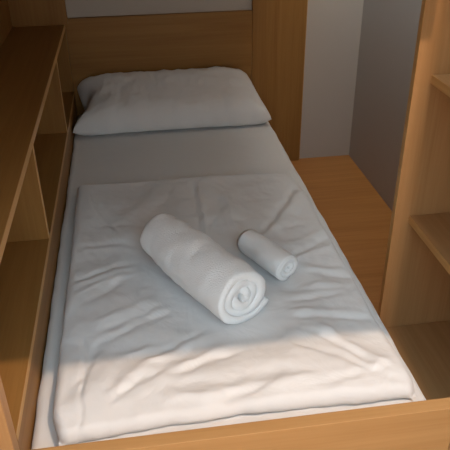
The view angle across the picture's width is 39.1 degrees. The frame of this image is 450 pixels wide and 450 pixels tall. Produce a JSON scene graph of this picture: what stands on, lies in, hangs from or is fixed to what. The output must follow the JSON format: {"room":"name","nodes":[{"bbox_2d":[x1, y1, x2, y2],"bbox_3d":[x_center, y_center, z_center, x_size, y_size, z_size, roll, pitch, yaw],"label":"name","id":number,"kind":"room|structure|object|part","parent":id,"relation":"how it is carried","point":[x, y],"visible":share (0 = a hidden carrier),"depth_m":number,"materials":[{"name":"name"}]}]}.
{"room":"bedroom","nodes":[
{"label":"bedroom","id":0,"kind":"room"},
{"bbox_2d":[65,0,363,158],"bbox_3d":[-0.167,-1.322,2.772,1.848,2.300,0.100,-5,31,-7],"label":"wall","id":1,"kind":"structure","parent":0,"point":[333,29],"depth_m":3.11,"materials":[{"name":"beige paint"}]},
{"bbox_2d":[252,0,307,160],"bbox_3d":[0.252,-1.283,2.796,0.262,2.200,0.022,-5,31,-7],"label":"wall panel","id":2,"kind":"object","parent":1,"relation":"attached to","point":[278,26],"visible":0.72,"depth_m":3.08,"materials":[{"name":"brown wood"}]},
{"bbox_2d":[291,155,391,313],"bbox_3d":[0.157,0.759,1.594,1.848,0.080,4.300,-5,31,-7],"label":"floor","id":3,"kind":"structure","parent":0,"point":[354,212],"depth_m":2.88,"materials":[{"name":"brown wood"}]},
{"bbox_2d":[0,0,77,449],"bbox_3d":[-0.680,-0.300,1.981,0.265,1.365,2.125,-5,31,-7],"label":"shelf unit","id":4,"kind":"object","parent":3,"relation":"on","point":[38,110],"visible":0.92,"depth_m":1.83,"materials":[{"name":"brown wood"}]},
{"bbox_3d":[-0.799,-0.290,1.966,0.024,1.365,2.125,-5,31,-7],"label":"panel","id":5,"kind":"part","parent":4,"relation":"part of","materials":[{"name":"brown wood"}]},
{"bbox_3d":[-0.518,0.494,1.252,0.225,0.740,0.036,-5,31,-7],"label":"panel","id":6,"kind":"part","parent":4,"relation":"part of","materials":[{"name":"brown wood"}]},
{"bbox_3d":[-0.824,-1.121,2.679,0.241,0.542,0.022,-5,31,-7],"label":"upright panel","id":7,"kind":"part","parent":4,"relation":"part of","materials":[{"name":"brown wood"}]},
{"bbox_3d":[-0.831,-0.753,2.921,0.225,0.294,0.020,-5,31,-7],"label":"head panel","id":8,"kind":"part","parent":4,"relation":"part of","materials":[{"name":"brown wood"}]},
{"bbox_2d":[32,10,449,449],"bbox_3d":[-0.115,-0.092,2.188,0.899,0.782,2.150,-5,31,-7],"label":"bed","id":9,"kind":"object","parent":3,"relation":"on","point":[99,45],"visible":0.22,"depth_m":1.36,"materials":[{"name":"brown wood"}]},
{"bbox_3d":[-0.293,-0.626,3.091,0.855,0.782,0.022,-5,31,-7],"label":"headboard","id":10,"kind":"part","parent":9,"relation":"part of","materials":[{"name":"brown wood"}]},
{"bbox_2d":[31,114,425,449],"bbox_3d":[-0.117,0.033,2.266,0.892,0.198,2.082,-5,31,-7],"label":"mattress","id":11,"kind":"object","parent":9,"relation":"on","point":[246,149],"visible":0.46,"depth_m":2.53,"materials":[{"name":"white fabric"}]},
{"bbox_2d":[73,66,271,135],"bbox_3d":[-0.250,-0.584,2.900,0.882,0.197,0.331,-5,31,-7],"label":"pillow","id":12,"kind":"object","parent":11,"relation":"on","point":[140,101],"visible":1,"depth_m":2.82,"materials":[{"name":"white fabric"}]},
{"bbox_2d":[53,172,416,445],"bbox_3d":[-0.049,0.130,1.846,0.821,0.058,1.239,-5,31,-7],"label":"duvet","id":13,"kind":"object","parent":11,"relation":"on","point":[140,356],"visible":0.83,"depth_m":1.60,"materials":[{"name":"white fabric"}]},
{"bbox_2d":[140,213,268,323],"bbox_3d":[-0.069,0.104,1.738,0.173,0.157,0.400,-22,37,-31],"label":"rolled towel","id":14,"kind":"object","parent":13,"relation":"on","point":[224,283],"visible":1,"depth_m":1.64,"materials":[{"name":"white fabric"}]},
{"bbox_2d":[237,229,297,280],"bbox_3d":[0.119,0.083,1.842,0.090,0.078,0.215,-20,36,-29],"label":"rolled towel","id":15,"kind":"object","parent":13,"relation":"on","point":[266,253],"visible":1,"depth_m":1.79,"materials":[{"name":"white fabric"}]},
{"bbox_3d":[0.041,0.593,1.375,0.893,0.433,0.030,-5,31,-7],"label":"footboard","id":16,"kind":"part","parent":9,"relation":"part of","materials":[{"name":"brown wood"}]},
{"bbox_2d":[378,0,449,449],"bbox_3d":[0.751,-0.292,1.119,0.407,2.200,1.228,-5,31,-7],"label":"open shelf","id":17,"kind":"object","parent":3,"relation":"on","point":[414,307],"visible":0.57,"depth_m":1.92,"materials":[{"name":"brown wood"}]},
{"bbox_3d":[0.758,0.645,1.675,0.396,0.020,1.182,-5,31,-7],"label":"board","id":18,"kind":"part","parent":17,"relation":"part of","materials":[{"name":"brown wood"}]},
{"bbox_2d":[349,0,421,210],"bbox_3d":[1.015,-0.312,1.049,0.100,2.300,4.200,-5,31,-7],"label":"wall","id":19,"kind":"structure","parent":0,"point":[389,28],"depth_m":2.88,"materials":[{"name":"beige paint"}]}
]}

